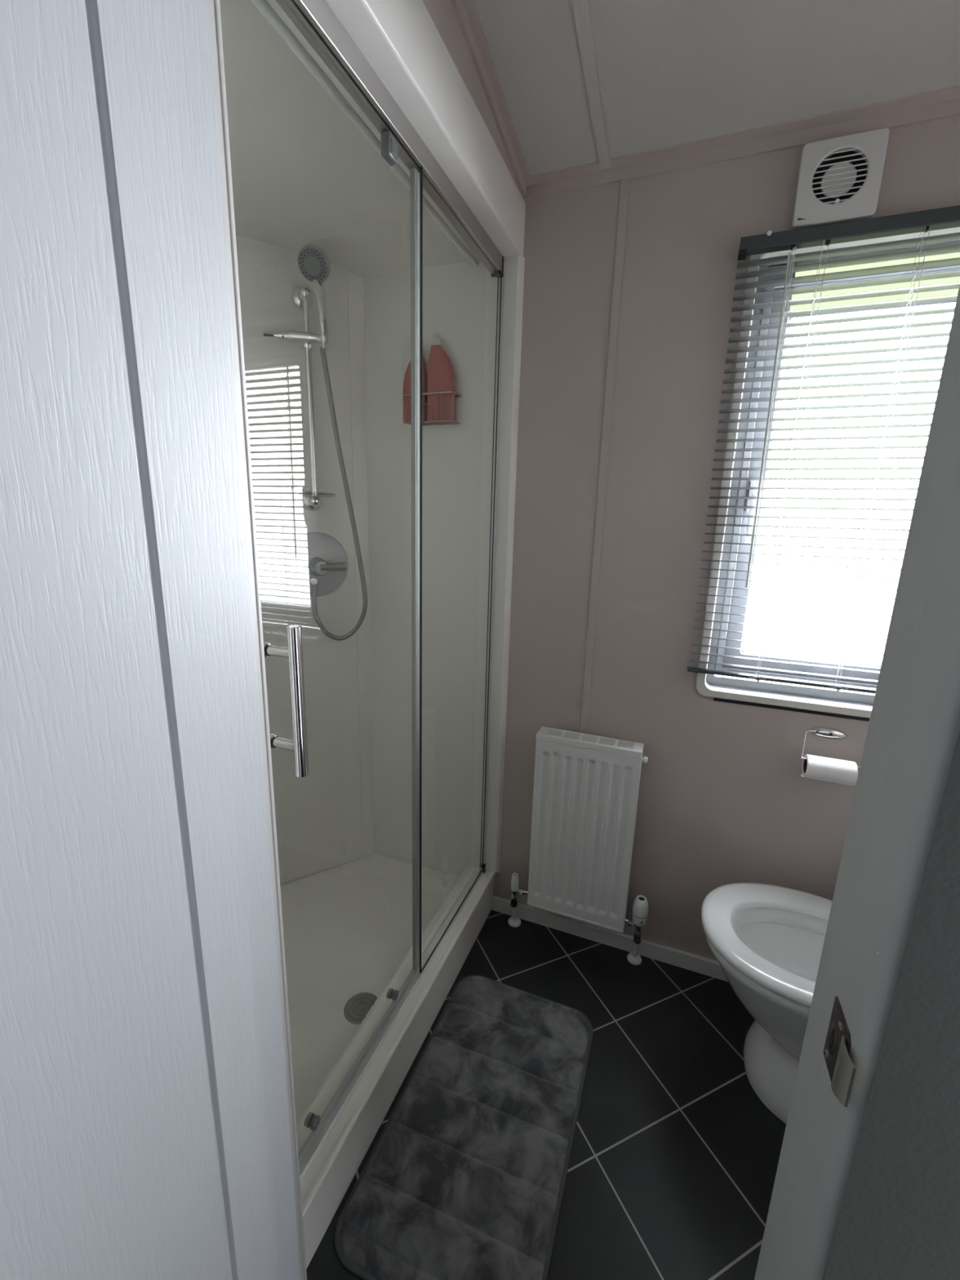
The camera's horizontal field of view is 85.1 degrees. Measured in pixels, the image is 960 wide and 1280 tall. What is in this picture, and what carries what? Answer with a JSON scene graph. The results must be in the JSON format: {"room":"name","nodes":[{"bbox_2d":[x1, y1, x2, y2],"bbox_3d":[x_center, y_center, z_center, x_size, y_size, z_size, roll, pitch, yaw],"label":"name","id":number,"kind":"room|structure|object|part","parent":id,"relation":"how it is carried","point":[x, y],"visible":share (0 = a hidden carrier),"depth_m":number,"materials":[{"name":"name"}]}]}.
{"room":"bathroom","nodes":[
{"label":"bathroom","id":0,"kind":"room"},
{"bbox_2d":[422,0,520,192],"bbox_3d":[-0.103,-1.167,0.885,0.063,0.270,1.047,6,14,20],"label":"wall","id":1,"kind":"structure","parent":0,"point":[442,12],"depth_m":1.00,"materials":[{"name":"paint"}]},
{"bbox_2d":[275,0,503,1182],"bbox_3d":[-0.160,-0.011,1.156,0.035,1.880,1.020,6,14,20],"label":"rail","id":2,"kind":"object","parent":1,"relation":"attached to","point":[315,20],"visible":0.96,"depth_m":0.97,"materials":[{"name":"grey metal"}]},
{"bbox_2d":[263,129,419,1163],"bbox_3d":[-0.216,0.050,0.951,0.080,1.834,0.552,6,14,20],"label":"sliding shower door","id":3,"kind":"structure","parent":2,"relation":"attached to","point":[294,651],"depth_m":1.06,"materials":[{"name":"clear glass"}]},
{"bbox_2d":[264,644,272,656],"bbox_3d":[-0.304,0.015,0.754,0.002,0.018,0.018,6,14,20],"label":"washer","id":4,"kind":"object","parent":3,"relation":"in","point":[268,647],"depth_m":0.75,"materials":[{"name":"black plastic"}]},
{"bbox_2d":[271,735,279,747],"bbox_3d":[-0.307,0.153,0.786,0.002,0.018,0.018,6,14,20],"label":"washer","id":5,"kind":"object","parent":3,"relation":"in","point":[274,739],"depth_m":0.78,"materials":[{"name":"black plastic"}]},
{"bbox_3d":[-0.139,-0.907,0.946,0.030,0.040,1.011,6,14,20],"label":"rail","id":6,"kind":"part","parent":2,"relation":"part of","materials":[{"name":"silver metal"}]},
{"bbox_2d":[325,0,525,872],"bbox_3d":[-0.127,-0.072,1.137,0.074,2.008,1.045,6,14,20],"label":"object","id":7,"kind":"object","parent":1,"relation":"attached to","point":[400,40],"visible":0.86,"depth_m":0.99,"materials":[{"name":"white"}]},
{"bbox_3d":[0.059,-0.112,1.618,0.071,1.880,0.018,6,14,20],"label":"post","id":8,"kind":"part","parent":7,"relation":"part of","materials":[{"name":"white"}]},
{"bbox_2d":[450,0,530,197],"bbox_3d":[-0.061,-1.156,0.871,0.027,0.213,1.047,6,14,20],"label":"trim","id":9,"kind":"structure","parent":1,"relation":"attached to","point":[465,11],"depth_m":1.10,"materials":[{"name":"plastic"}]},
{"bbox_2d":[306,910,786,1279],"bbox_3d":[0.004,1.296,0.503,2.570,0.050,2.800,6,14,20],"label":"floor","id":10,"kind":"structure","parent":0,"point":[675,1154],"depth_m":1.21,"materials":[{"name":"black tile"}]},
{"bbox_2d":[280,853,494,1269],"bbox_3d":[-0.490,0.943,1.503,0.762,0.162,1.041,6,14,20],"label":"shower tray","id":11,"kind":"object","parent":10,"relation":"on","point":[348,926],"visible":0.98,"depth_m":1.43,"materials":[{"name":"white plastic"}]},
{"bbox_2d":[419,167,504,973],"bbox_3d":[-0.048,-0.049,1.414,0.025,1.840,0.477,6,14,20],"label":"shower door frame","id":12,"kind":"structure","parent":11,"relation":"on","point":[500,281],"depth_m":1.46,"materials":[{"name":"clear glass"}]},
{"bbox_2d":[334,974,593,1279],"bbox_3d":[0.014,1.093,1.219,0.403,0.022,0.685,6,14,20],"label":"bath mat","id":13,"kind":"object","parent":10,"relation":"on","point":[464,1178],"visible":1,"depth_m":1.13,"materials":[{"name":"grey fabric"}]},
{"bbox_2d":[701,882,832,1124],"bbox_3d":[0.869,0.696,1.196,0.666,0.853,0.390,6,14,20],"label":"toilet","id":14,"kind":"object","parent":10,"relation":"on","point":[767,940],"visible":0.4,"depth_m":1.28,"materials":[{"name":"white ceramic"}]},
{"bbox_3d":[0.764,0.714,1.242,0.442,0.022,0.386,6,14,20],"label":"seat","id":15,"kind":"part","parent":14,"relation":"part of","materials":[{"name":"white plastic"}]},
{"bbox_2d":[473,0,959,175],"bbox_3d":[0.070,-1.124,-0.055,2.570,0.546,2.800,6,14,20],"label":"ceiling","id":16,"kind":"structure","parent":0,"point":[670,73],"depth_m":1.02,"materials":[{"name":"grey paint"}]},
{"bbox_2d":[571,0,610,168],"bbox_3d":[0.124,-1.146,0.799,0.027,0.190,1.047,6,14,20],"label":"trim","id":17,"kind":"structure","parent":16,"relation":"attached to","point":[580,9],"depth_m":1.07,"materials":[{"name":"grey wood"}]},
{"bbox_2d":[493,115,959,960],"bbox_3d":[0.530,-0.097,1.484,2.570,2.250,0.075,6,14,20],"label":"wall","id":18,"kind":"structure","parent":0,"point":[724,797],"depth_m":1.43,"materials":[{"name":"paint"}]},
{"bbox_2d":[507,726,648,964],"bbox_3d":[0.307,0.643,1.630,0.446,0.731,0.089,6,14,20],"label":"radiator","id":19,"kind":"object","parent":18,"relation":"attached to","point":[586,788],"visible":1,"depth_m":1.57,"materials":[{"name":"white metal"}]},
{"bbox_3d":[0.302,0.591,1.578,0.295,0.576,0.007,6,14,20],"label":"panel","id":20,"kind":"part","parent":19,"relation":"part of","materials":[{"name":"white metal"}]},
{"bbox_2d":[536,726,644,757],"bbox_3d":[0.320,0.298,1.537,0.303,0.016,0.068,6,14,20],"label":"grille","id":21,"kind":"object","parent":19,"relation":"attached to","point":[548,736],"depth_m":1.52,"materials":[{"name":"white metal"}]},
{"bbox_2d":[565,178,630,919],"bbox_3d":[0.329,-0.096,1.521,0.022,2.120,0.005,6,14,20],"label":"trim","id":22,"kind":"structure","parent":18,"relation":"attached to","point":[624,184],"depth_m":1.42,"materials":[{"name":"plastic"}]},
{"bbox_2d":[491,895,728,982],"bbox_3d":[0.653,1.001,1.628,1.308,0.052,0.014,6,14,20],"label":"baseboard","id":23,"kind":"structure","parent":18,"relation":"attached to","point":[707,966],"depth_m":1.71,"materials":[{"name":"white paint"}]},
{"bbox_2d":[523,84,959,199],"bbox_3d":[0.713,-1.102,1.133,1.297,0.035,0.030,6,14,20],"label":"trim","id":24,"kind":"structure","parent":18,"relation":"attached to","point":[944,103],"depth_m":1.17,"materials":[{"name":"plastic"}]},
{"bbox_2d":[713,697,869,721],"bbox_3d":[0.816,0.182,1.387,0.362,0.010,0.004,6,14,20],"label":"strip","id":25,"kind":"object","parent":18,"relation":"attached to","point":[794,709],"visible":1,"depth_m":1.38,"materials":[{"name":"black plastic"}]},
{"bbox_2d":[696,226,959,718],"bbox_3d":[0.908,-0.360,1.267,0.600,1.101,0.087,6,14,20],"label":"window","id":26,"kind":"structure","parent":18,"relation":"in","point":[851,703],"depth_m":1.34,"materials":[{"name":"white plastic"}]},
{"bbox_3d":[0.694,-0.315,1.339,0.024,0.137,0.022,6,14,20],"label":"handle lever","id":27,"kind":"part","parent":26,"relation":"part of","materials":[{"name":"white plastic"}]},
{"bbox_3d":[0.703,-0.370,1.346,0.025,0.083,0.018,6,14,20],"label":"handle","id":28,"kind":"part","parent":26,"relation":"part of","materials":[{"name":"white plastic"}]},
{"bbox_2d":[687,204,959,693],"bbox_3d":[0.885,-0.380,1.204,0.653,1.045,0.035,6,14,20],"label":"blind","id":29,"kind":"object","parent":26,"relation":"attached to","point":[948,217],"visible":1,"depth_m":1.20,"materials":[{"name":"grey"}]},
{"bbox_3d":[0.689,-0.531,1.235,0.011,0.695,0.003,6,14,20],"label":"tilt cord","id":30,"kind":"part","parent":29,"relation":"part of","materials":[{"name":"white plastic"}]},
{"bbox_3d":[0.873,0.114,1.322,0.652,0.009,0.027,6,14,20],"label":"rail","id":31,"kind":"part","parent":29,"relation":"part of","materials":[{"name":"grey"}]},
{"bbox_3d":[0.737,-0.379,1.258,0.044,1.012,0.019,6,14,20],"label":"lift cord","id":32,"kind":"part","parent":29,"relation":"part of","materials":[{"name":"white fabric"}]},
{"bbox_3d":[0.741,-0.389,1.264,0.001,0.996,0.026,6,14,20],"label":"ladder cord","id":33,"kind":"part","parent":29,"relation":"part of","materials":[{"name":"white fabric"}]},
{"bbox_3d":[0.901,-0.871,1.093,0.650,0.029,0.028,6,14,20],"label":"head rail","id":34,"kind":"part","parent":29,"relation":"part of","materials":[{"name":"grey metal"}]},
{"bbox_3d":[0.905,-0.360,1.196,0.044,1.012,0.019,6,14,20],"label":"lift cord","id":35,"kind":"part","parent":29,"relation":"part of","materials":[{"name":"white fabric"}]},
{"bbox_3d":[0.909,-0.369,1.201,0.001,0.996,0.026,6,14,20],"label":"ladder cord","id":36,"kind":"part","parent":29,"relation":"part of","materials":[{"name":"white fabric"}]},
{"bbox_2d":[800,726,860,768],"bbox_3d":[0.901,0.270,1.341,0.137,0.076,0.062,6,14,20],"label":"toilet roll holder","id":37,"kind":"object","parent":18,"relation":"attached to","point":[827,732],"visible":0.98,"depth_m":1.35,"materials":[{"name":"silver metal"}]},
{"bbox_3d":[0.904,0.242,1.356,0.084,0.029,0.022,6,14,20],"label":"wall plate","id":38,"kind":"part","parent":37,"relation":"part of","materials":[{"name":"silver metal"}]},
{"bbox_2d":[800,754,857,786],"bbox_3d":[0.885,0.329,1.329,0.110,0.060,0.059,6,14,20],"label":"toilet roll","id":39,"kind":"object","parent":37,"relation":"on","point":[816,767],"visible":1,"depth_m":1.31,"materials":[{"name":"white paper"}]},
{"bbox_2d":[791,128,889,229],"bbox_3d":[0.770,-0.984,1.126,0.155,0.155,0.047,6,14,20],"label":"fan","id":40,"kind":"object","parent":18,"relation":"attached to","point":[839,180],"visible":1,"depth_m":1.11,"materials":[{"name":"white plastic"}]},
{"bbox_3d":[0.763,-0.938,1.118,0.010,0.010,0.009,6,14,20],"label":"indicator knob","id":41,"kind":"part","parent":40,"relation":"part of","materials":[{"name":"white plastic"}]},
{"bbox_2d":[822,730,959,1279],"bbox_3d":[0.118,0.029,0.424,2.570,2.460,0.111,6,14,20],"label":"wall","id":42,"kind":"structure","parent":0,"point":[899,1218],"depth_m":0.36,"materials":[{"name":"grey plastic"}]},
{"bbox_2d":[0,0,300,1279],"bbox_3d":[-0.366,0.296,0.345,0.040,1.932,0.583,6,14,20],"label":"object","id":43,"kind":"structure","parent":42,"relation":"in","point":[144,1124],"depth_m":0.42,"materials":[{"name":"grey wood"}]},
{"bbox_2d":[208,0,306,1279],"bbox_3d":[-0.303,0.230,0.635,0.032,1.950,0.118,6,14,20],"label":"door frame","id":44,"kind":"structure","parent":42,"relation":"attached to","point":[214,5],"depth_m":0.60,"materials":[{"name":"grey wood"}]},
{"bbox_2d":[754,285,959,1279],"bbox_3d":[0.287,0.282,0.412,0.016,1.980,0.110,6,14,20],"label":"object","id":45,"kind":"structure","parent":42,"relation":"attached to","point":[913,729],"depth_m":0.37,"materials":[{"name":"grey paint"}]},
{"bbox_3d":[0.279,0.318,0.409,0.002,0.058,0.040,6,14,20],"label":"strike plate","id":46,"kind":"part","parent":45,"relation":"part of","materials":[{"name":"grey metal"}]},
{"bbox_3d":[-0.845,-0.216,1.391,0.050,2.450,1.047,6,14,20],"label":"wall","id":47,"kind":"structure","parent":0,"visible":0},
{"bbox_2d":[219,0,517,887],"bbox_3d":[-0.465,-0.037,1.273,0.762,1.980,1.033,6,14,20],"label":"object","id":48,"kind":"structure","parent":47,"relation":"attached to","point":[308,166],"depth_m":1.59,"materials":[{"name":"white"}]},
{"bbox_2d":[262,285,336,511],"bbox_3d":[-0.501,-0.684,1.490,0.149,0.615,0.146,6,14,20],"label":"riser rail","id":49,"kind":"object","parent":48,"relation":"attached to","point":[301,297],"visible":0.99,"depth_m":1.48,"materials":[{"name":"silver metal"}]},
{"bbox_2d":[297,244,330,350],"bbox_3d":[-0.442,-0.919,1.413,0.084,0.241,0.070,6,14,20],"label":"shower","id":50,"kind":"object","parent":49,"relation":"attached to","point":[313,264],"visible":1,"depth_m":1.40,"materials":[{"name":"silver metal"}]},
{"bbox_3d":[-0.442,-0.994,1.387,0.077,0.069,0.052,6,14,20],"label":"plate","id":51,"kind":"part","parent":50,"relation":"part of","materials":[{"name":"grey"}]},
{"bbox_3d":[-0.440,-0.901,1.433,0.059,0.196,0.031,11,16,36],"label":"handle","id":52,"kind":"part","parent":50,"relation":"part of","materials":[{"name":"silver metal"}]},
{"bbox_2d":[311,346,368,640],"bbox_3d":[-0.432,-0.404,1.569,0.172,0.843,0.073,0,13,-6],"label":"shower hose","id":53,"kind":"object","parent":50,"relation":"hanging from","point":[322,351],"visible":0.98,"depth_m":1.58,"materials":[{"name":"silver metal"}]},
{"bbox_2d":[283,532,347,596],"bbox_3d":[-0.499,-0.232,1.629,0.202,0.202,0.068,-7,15,-32],"label":"shower mixer","id":54,"kind":"object","parent":48,"relation":"attached to","point":[311,557],"visible":0.98,"depth_m":1.64,"materials":[{"name":"grey metal"}]},
{"bbox_2d":[306,576,317,584],"bbox_3d":[-0.524,-0.186,1.633,0.022,0.022,0.046,-7,15,-32],"label":"outlet","id":55,"kind":"object","parent":54,"relation":"attached to","point":[310,580],"depth_m":1.62,"materials":[{"name":"silver metal"}]},
{"bbox_3d":[-0.461,-0.232,1.634,0.077,0.033,0.028,-5,15,-26],"label":"lever","id":56,"kind":"part","parent":54,"relation":"part of","materials":[{"name":"grey metal"}]},
{"bbox_2d":[403,390,462,425],"bbox_3d":[-0.141,-0.677,1.533,0.172,0.081,0.054,6,14,20],"label":"wire caddy","id":57,"kind":"object","parent":48,"relation":"attached to","point":[437,422],"visible":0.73,"depth_m":1.51,"materials":[{"name":"grey metal"}]},
{"bbox_2d":[403,355,425,424],"bbox_3d":[-0.194,-0.750,1.539,0.073,0.212,0.034,6,14,20],"label":"bottle","id":58,"kind":"object","parent":57,"relation":"in","point":[406,382],"visible":0.32,"depth_m":1.53,"materials":[{"name":"red plastic"}]},
{"bbox_2d":[426,333,454,422],"bbox_3d":[-0.113,-0.753,1.506,0.087,0.237,0.034,6,14,20],"label":"bottle","id":59,"kind":"object","parent":57,"relation":"in","point":[441,377],"visible":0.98,"depth_m":1.50,"materials":[{"name":"red plastic"}]}
]}

